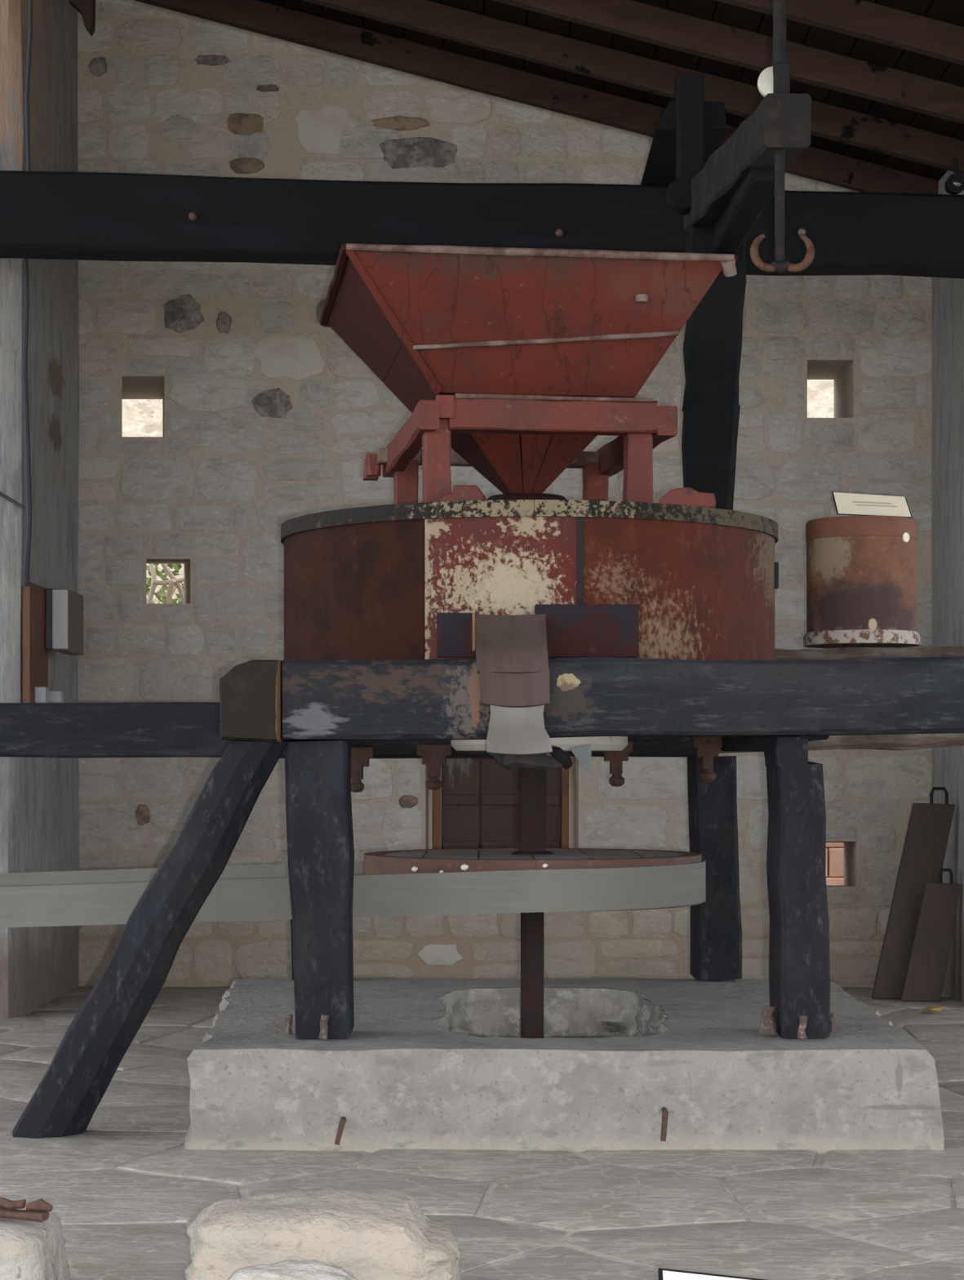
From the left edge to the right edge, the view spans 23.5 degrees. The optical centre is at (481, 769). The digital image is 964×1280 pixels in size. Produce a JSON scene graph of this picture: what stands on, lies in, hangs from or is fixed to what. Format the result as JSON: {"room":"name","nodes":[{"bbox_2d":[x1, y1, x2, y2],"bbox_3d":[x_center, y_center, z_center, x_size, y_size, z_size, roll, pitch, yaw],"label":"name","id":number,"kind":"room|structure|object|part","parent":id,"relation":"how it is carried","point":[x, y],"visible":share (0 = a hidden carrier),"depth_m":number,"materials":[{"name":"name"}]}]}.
{"room":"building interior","nodes":[
{"label":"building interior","id":0,"kind":"room"},
{"bbox_2d":[0,0,79,1017],"bbox_3d":[-3.294,-1.420,11.267,2.412,5.200,1.546,0,0,0],"label":"wall","id":1,"kind":"structure","parent":0,"point":[39,797],"depth_m":10.97,"materials":[{"name":"grey paint"}]},
{"bbox_2d":[0,0,32,586],"bbox_3d":[-2.181,-2.306,10.473,0.315,2.957,0.087,0,0,0],"label":"power cable","id":2,"kind":"object","parent":1,"relation":"attached to","point":[28,492],"visible":0.92,"depth_m":10.44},
{"bbox_2d":[22,582,83,702],"bbox_3d":[-2.027,-0.514,10.960,0.144,0.688,0.800,0,0,0],"label":"electrical box","id":3,"kind":"object","parent":1,"relation":"attached to","point":[52,620],"visible":0.77,"depth_m":10.89,"materials":[{"name":"brown wood"}]},
{"bbox_2d":[34,686,48,702],"bbox_3d":[-2.036,-0.326,10.700,0.052,0.112,0.080,0,0,0],"label":"socket","id":4,"kind":"object","parent":3,"relation":"attached to","point":[41,693],"depth_m":10.66,"materials":[{"name":"grey plastic"}]},
{"bbox_2d":[48,690,63,702],"bbox_3d":[-2.014,-0.320,10.840,0.097,0.100,0.080,0,0,0],"label":"socket","id":5,"kind":"object","parent":3,"relation":"attached to","point":[55,696],"depth_m":10.80,"materials":[{"name":"grey plastic"}]},
{"bbox_3d":[-1.992,-0.710,10.928,0.073,0.280,0.015,0,0,0],"label":"plate","id":6,"kind":"part","parent":3,"relation":"part of","materials":[{"name":"grey plastic"}]},
{"bbox_2d":[68,0,95,35],"bbox_3d":[-1.988,-3.727,11.045,0.276,0.431,0.090,0,0,0],"label":"iron bracket","id":7,"kind":"object","parent":1,"relation":"attached to","point":[86,8],"visible":1,"depth_m":11.00,"materials":[{"name":"brown metal"}]},
{"bbox_2d":[0,986,963,1279],"bbox_3d":[0.000,1.149,6.500,9.200,0.059,12.200,0,0,0],"label":"floor","id":8,"kind":"structure","parent":0,"point":[126,1191],"depth_m":6.26,"materials":[{"name":"grey stone"}]},
{"bbox_2d":[0,1204,70,1279],"bbox_3d":[-1.139,1.031,4.878,0.510,0.192,0.389,0,0,0],"label":"block","id":9,"kind":"object","parent":8,"relation":"on","point":[29,1250],"visible":0.88,"depth_m":4.75,"materials":[{"name":"beige stone"}]},
{"bbox_2d":[0,1196,53,1222],"bbox_3d":[-1.099,0.907,4.828,0.410,0.058,0.057,0,0,8],"label":"bar","id":10,"kind":"object","parent":9,"relation":"on","point":[37,1211],"visible":1,"depth_m":4.80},
{"bbox_2d":[229,1260,358,1279],"bbox_3d":[-0.358,1.043,4.499,0.352,0.168,0.216,0,0,0],"label":"chunk","id":11,"kind":"object","parent":8,"relation":"on","point":[287,1269],"visible":1,"depth_m":4.48,"materials":[{"name":"beige stone"}]},
{"bbox_2d":[184,1188,461,1279],"bbox_3d":[-0.335,1.010,4.857,0.590,0.235,0.419,0,0,0],"label":"stone block","id":12,"kind":"object","parent":8,"relation":"on","point":[376,1234],"visible":0.95,"depth_m":4.70,"materials":[{"name":"beige stone"}]},
{"bbox_2d":[0,646,963,1138],"bbox_3d":[-0.250,0.317,8.283,5.901,1.626,2.457,0,0,0],"label":"frame","id":13,"kind":"object","parent":8,"relation":"on","point":[326,718],"visible":1,"depth_m":7.12,"materials":[{"name":"wood"}]},
{"bbox_3d":[-0.682,0.388,9.241,0.195,0.885,0.229,0,0,0],"label":"leg","id":14,"kind":"part","parent":13,"relation":"part of","materials":[{"name":"black wood"}]},
{"bbox_3d":[-0.510,0.368,7.284,0.202,0.933,0.290,0,0,0],"label":"leg","id":15,"kind":"part","parent":13,"relation":"part of","materials":[{"name":"black wood"}]},
{"bbox_3d":[-0.489,0.062,9.020,0.060,0.054,0.058,0,0,0],"label":"knob","id":16,"kind":"part","parent":13,"relation":"part of","materials":[{"name":"metal"}]},
{"bbox_3d":[-0.187,0.053,9.020,0.060,0.054,0.058,0,0,0],"label":"knob","id":17,"kind":"part","parent":13,"relation":"part of","materials":[{"name":"metal"}]},
{"bbox_2d":[280,499,778,660],"bbox_3d":[0.166,-0.603,8.167,1.752,0.502,1.818,0,0,0],"label":"casing","id":18,"kind":"structure","parent":13,"relation":"on","point":[608,579],"depth_m":7.43,"materials":[{"name":"paint"}]},
{"bbox_3d":[-0.612,-0.599,8.409,0.119,0.492,0.777,0,0,15],"label":"panel","id":19,"kind":"part","parent":18,"relation":"part of","materials":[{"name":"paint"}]},
{"bbox_3d":[-0.459,-0.599,7.694,0.121,0.492,0.785,0,0,-39],"label":"panel","id":20,"kind":"part","parent":18,"relation":"part of","materials":[{"name":"paint"}]},
{"bbox_2d":[440,484,486,502],"bbox_3d":[-0.063,-0.899,7.630,0.157,0.066,0.100,0,0,0],"label":"block","id":21,"kind":"object","parent":18,"relation":"on","point":[460,492],"visible":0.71,"depth_m":7.58,"materials":[{"name":"red paint"}]},
{"bbox_3d":[0.059,-0.599,7.386,0.484,0.492,0.101,0,0,0],"label":"panel","id":22,"kind":"part","parent":18,"relation":"part of","materials":[{"name":"red paint"}]},
{"bbox_2d":[362,393,677,504],"bbox_3d":[0.104,-1.062,8.382,0.961,0.426,1.316,0,0,-8],"label":"stand","id":23,"kind":"object","parent":18,"relation":"on","point":[640,425],"visible":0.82,"depth_m":7.78,"materials":[{"name":"red paint"}]},
{"bbox_3d":[-0.291,-1.010,8.773,0.094,0.321,0.097,0,0,-7],"label":"leg","id":24,"kind":"part","parent":23,"relation":"part of","materials":[{"name":"red paint"}]},
{"bbox_3d":[-0.264,-1.176,8.302,0.071,0.105,1.260,0,0,-8],"label":"rail","id":25,"kind":"part","parent":23,"relation":"part of","materials":[{"name":"red paint"}]},
{"bbox_3d":[-0.153,-1.010,7.781,0.093,0.321,0.098,0,0,-7],"label":"leg","id":26,"kind":"part","parent":23,"relation":"part of","materials":[{"name":"red paint"}]},
{"bbox_3d":[0.063,-1.186,8.816,0.920,0.060,0.084,0,0,-7],"label":"rail","id":27,"kind":"part","parent":23,"relation":"part of","materials":[{"name":"brown wood"}]},
{"bbox_2d":[320,243,737,493],"bbox_3d":[0.116,-1.358,8.320,1.336,0.745,1.334,0,0,-7],"label":"hopper","id":28,"kind":"object","parent":23,"relation":"on","point":[428,321],"visible":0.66,"depth_m":7.85,"materials":[{"name":"red paint"}]},
{"bbox_3d":[0.236,-1.189,7.795,0.705,0.110,0.092,0,0,-7],"label":"rail","id":29,"kind":"part","parent":23,"relation":"part of","materials":[{"name":"red paint"}]},
{"bbox_3d":[0.434,-1.010,8.864,0.091,0.321,0.095,0,0,-7],"label":"leg","id":30,"kind":"part","parent":23,"relation":"part of","materials":[{"name":"red paint"}]},
{"bbox_3d":[0.540,-1.176,8.384,0.071,0.107,1.180,0,0,-8],"label":"rail","id":31,"kind":"part","parent":23,"relation":"part of","materials":[{"name":"red paint"}]},
{"bbox_3d":[0.531,-1.010,7.869,0.093,0.321,0.095,0,0,-7],"label":"leg","id":32,"kind":"part","parent":23,"relation":"part of","materials":[{"name":"red paint"}]},
{"bbox_2d":[486,493,566,501],"bbox_3d":[0.160,-0.914,8.300,0.330,0.132,0.330,0,0,0],"label":"ring","id":33,"kind":"object","parent":18,"relation":"on","point":[534,496],"visible":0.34,"depth_m":8.17,"materials":[{"name":"metal"}]},
{"bbox_3d":[0.729,-0.599,7.679,0.196,0.492,1.036,0,0,43],"label":"panel","id":34,"kind":"part","parent":18,"relation":"part of","materials":[{"name":"red paint"}]},
{"bbox_2d":[658,487,715,507],"bbox_3d":[0.675,-0.892,7.630,0.200,0.068,0.100,0,0,0],"label":"block","id":35,"kind":"object","parent":18,"relation":"on","point":[684,495],"visible":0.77,"depth_m":7.58,"materials":[{"name":"red paint"}]},
{"bbox_2d":[472,613,591,773],"bbox_3d":[0.153,-0.236,7.103,0.366,0.501,0.276,0,0,0],"label":"spout","id":36,"kind":"object","parent":13,"relation":"attached to","point":[512,659],"visible":1,"depth_m":7.05,"materials":[{"name":"grey metal"}]},
{"bbox_2d":[450,736,627,751],"bbox_3d":[0.200,-0.202,8.100,0.620,0.272,0.620,0,0,0],"label":"bedstone","id":37,"kind":"object","parent":13,"relation":"on","point":[597,743],"visible":0.21,"depth_m":7.88,"materials":[{"name":"stone"}]},
{"bbox_3d":[0.525,0.039,9.020,0.060,0.054,0.058,0,0,0],"label":"knob","id":38,"kind":"part","parent":13,"relation":"part of","materials":[{"name":"metal"}]},
{"bbox_3d":[0.882,0.021,9.020,0.060,0.054,0.058,0,0,0],"label":"knob","id":39,"kind":"part","parent":13,"relation":"part of","materials":[{"name":"metal"}]},
{"bbox_3d":[0.931,0.388,9.279,0.194,0.885,0.310,0,0,0],"label":"leg","id":40,"kind":"part","parent":13,"relation":"part of","materials":[{"name":"black wood"}]},
{"bbox_2d":[640,74,811,510],"bbox_3d":[0.885,-1.526,8.835,0.370,2.489,2.831,0,0,0],"label":"crane","id":41,"kind":"object","parent":13,"relation":"on","point":[721,192],"visible":0.77,"depth_m":9.18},
{"bbox_3d":[0.916,-0.866,9.270,0.223,1.170,0.182,0,0,0],"label":"post","id":42,"kind":"part","parent":41,"relation":"part of","materials":[{"name":"black wood"}]},
{"bbox_3d":[0.938,-1.880,9.268,0.265,0.888,0.200,0,0,0],"label":"post","id":43,"kind":"part","parent":41,"relation":"part of","materials":[{"name":"black wood"}]},
{"bbox_3d":[0.934,-2.175,8.366,0.157,0.350,1.889,0,0,-3],"label":"arm","id":44,"kind":"part","parent":41,"relation":"part of"},
{"bbox_2d":[757,66,773,97],"bbox_3d":[0.953,-2.243,7.564,0.104,0.104,0.032,0,0,0],"label":"disc","id":45,"kind":"object","parent":41,"relation":"on","point":[765,82],"visible":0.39,"depth_m":7.55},
{"bbox_2d":[750,0,814,273],"bbox_3d":[0.972,-2.263,7.497,0.209,1.315,0.055,0,0,0],"label":"hook","id":46,"kind":"object","parent":41,"relation":"hanging from","point":[781,69],"visible":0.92,"depth_m":7.48,"materials":[{"name":"metal"}]},
{"bbox_3d":[0.965,-2.277,7.500,0.044,1.285,0.044,0,0,0],"label":"rod","id":47,"kind":"part","parent":46,"relation":"part of","materials":[{"name":"metal"}]},
{"bbox_2d":[803,515,920,648],"bbox_3d":[1.522,-0.749,9.280,0.464,0.505,0.464,0,0,0],"label":"drum","id":48,"kind":"object","parent":13,"relation":"on","point":[861,571],"visible":0.98,"depth_m":9.09,"materials":[{"name":"brown metal"}]},
{"bbox_3d":[1.522,-0.959,9.280,0.445,0.084,0.445,0,0,0],"label":"lid","id":49,"kind":"part","parent":48,"relation":"part of","materials":[{"name":"brown metal"}]},
{"bbox_2d":[831,492,912,517],"bbox_3d":[1.543,-1.047,9.195,0.314,0.104,0.111,0,0,0],"label":"paper card","id":50,"kind":"object","parent":48,"relation":"on","point":[846,504],"visible":0.94,"depth_m":9.15,"materials":[{"name":"white paper"}]},
{"bbox_2d":[183,977,944,1152],"bbox_3d":[0.212,0.989,8.072,2.484,0.312,2.501,0,0,0],"label":"concrete plinth","id":51,"kind":"object","parent":8,"relation":"on","point":[619,1064],"visible":0.94,"depth_m":6.90,"materials":[{"name":"concrete"}]},
{"bbox_2d":[363,767,701,1038],"bbox_3d":[0.176,0.532,8.094,1.180,1.196,1.191,0,0,0],"label":"pulley","id":52,"kind":"object","parent":51,"relation":"on","point":[531,853],"visible":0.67,"depth_m":8.05,"materials":[{"name":"brown paint"}]},
{"bbox_2d":[0,859,705,928],"bbox_3d":[-1.612,0.450,8.100,4.784,0.266,1.208,0,0,0],"label":"belt","id":53,"kind":"object","parent":52,"relation":"attached to","point":[254,892],"visible":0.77,"depth_m":7.50,"materials":[{"name":"grey fabric"}]},
{"bbox_2d":[657,1267,766,1279],"bbox_3d":[0.482,1.051,4.475,0.275,0.156,0.110,0,0,0],"label":"card","id":54,"kind":"object","parent":8,"relation":"on","point":[664,1273],"visible":1,"depth_m":4.51,"materials":[{"name":"white paper"}]},
{"bbox_2d":[871,786,955,999],"bbox_3d":[2.120,0.606,11.377,0.404,1.040,0.035,0,0,0],"label":"board","id":55,"kind":"object","parent":8,"relation":"on","point":[926,838],"visible":0.88,"depth_m":11.36,"materials":[{"name":"wood"}]},
{"bbox_3d":[2.247,0.137,11.377,0.090,0.102,0.016,0,0,0],"label":"handle","id":56,"kind":"part","parent":55,"relation":"part of","materials":[{"name":"metal"}]},
{"bbox_2d":[900,868,960,1000],"bbox_3d":[2.184,0.803,11.268,0.288,0.645,0.035,0,0,0],"label":"board","id":57,"kind":"object","parent":8,"relation":"on","point":[924,980],"visible":1,"depth_m":11.25,"materials":[{"name":"wood"}]},
{"bbox_3d":[2.259,0.527,11.267,0.068,0.092,0.016,0,0,0],"label":"handle","id":58,"kind":"part","parent":57,"relation":"part of","materials":[{"name":"metal"}]},
{"bbox_2d":[921,1006,944,1011],"bbox_3d":[2.089,1.109,10.723,0.088,0.023,0.092,0,0,-32],"label":"dry leaf","id":59,"kind":"object","parent":8,"relation":"on","point":[929,1008],"visible":1,"depth_m":10.70,"materials":[{"name":"yellow plant"}]},
{"bbox_2d":[77,0,932,987],"bbox_3d":[0.120,-1.499,12.317,5.440,5.658,0.566,0,0,0],"label":"wall","id":60,"kind":"structure","parent":0,"point":[270,419],"depth_m":12.04,"materials":[{"name":"grey stone"}]},
{"bbox_2d":[431,757,568,848],"bbox_3d":[0.097,0.170,12.190,0.718,0.680,0.100,0,0,0],"label":"window","id":61,"kind":"structure","parent":60,"relation":"in","point":[476,803],"depth_m":12.18,"materials":[{"name":"brown wood"}]},
{"bbox_2d":[441,757,479,848],"bbox_3d":[-0.113,0.172,12.190,0.201,0.601,0.030,0,0,0],"label":"shutter","id":62,"kind":"object","parent":61,"relation":"attached to","point":[460,776],"depth_m":12.18,"materials":[{"name":"brown wood"}]},
{"bbox_2d":[481,757,518,848],"bbox_3d":[0.097,0.172,12.190,0.202,0.601,0.030,0,0,0],"label":"shutter","id":63,"kind":"object","parent":61,"relation":"attached to","point":[500,785],"depth_m":12.18,"materials":[{"name":"brown wood"}]},
{"bbox_2d":[546,769,560,848],"bbox_3d":[0.311,0.172,12.190,0.210,0.601,0.030,0,0,0],"label":"shutter","id":64,"kind":"object","parent":61,"relation":"attached to","point":[553,776],"depth_m":12.18,"materials":[{"name":"brown wood"}]},
{"bbox_2d":[134,0,963,194],"bbox_3d":[0.000,-3.686,6.650,9.800,2.739,12.500,0,0,0],"label":"ceiling","id":65,"kind":"structure","parent":0,"point":[883,79],"depth_m":11.15,"materials":[{"name":"brown wood"}]},
{"bbox_2d":[0,170,963,278],"bbox_3d":[-0.574,-2.409,10.193,7.784,0.344,0.271,0,0,-5],"label":"tie beam","id":66,"kind":"structure","parent":65,"relation":"attached to","point":[44,215],"depth_m":10.11,"materials":[{"name":"black wood"}]},
{"bbox_2d":[944,158,963,195],"bbox_3d":[2.121,-2.660,10.391,0.090,0.183,0.142,0,0,0],"label":"spotlight","id":67,"kind":"object","parent":66,"relation":"attached to","point":[954,184],"visible":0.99,"depth_m":10.33,"materials":[{"name":"black metal"}]},
{"bbox_2d":[932,170,963,1001],"bbox_3d":[3.414,-0.920,11.470,2.172,4.200,1.140,0,0,0],"label":"wall","id":68,"kind":"structure","parent":0,"point":[948,294],"depth_m":11.59,"materials":[{"name":"grey paint"}]},
{"bbox_3d":[0.000,1.405,-8.400,60.000,0.450,43.200,0,0,0],"label":"ground","id":69,"kind":"structure","parent":0,"visible":0},
{"bbox_2d":[122,379,833,876],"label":"windows","id":70,"kind":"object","parent":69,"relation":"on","point":[140,417],"depth_m":18.28,"materials":[{"name":"white glass"}]},
{"bbox_2d":[146,563,183,603],"bbox_3d":[-2.137,-0.475,14.736,1.912,2.613,0.904,0,0,0],"label":"shrub","id":71,"kind":"object","parent":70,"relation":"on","point":[174,583],"visible":0.09,"depth_m":14.36,"materials":[{"name":"green plant"}]},
{"bbox_2d":[825,842,844,885],"bbox_3d":[2.120,0.708,13.460,1.000,0.845,0.320,0,0,0],"label":"shutter","id":72,"kind":"object","parent":70,"relation":"on","point":[834,865],"visible":0.02,"depth_m":13.39,"materials":[{"name":"brown wood"}]}
]}

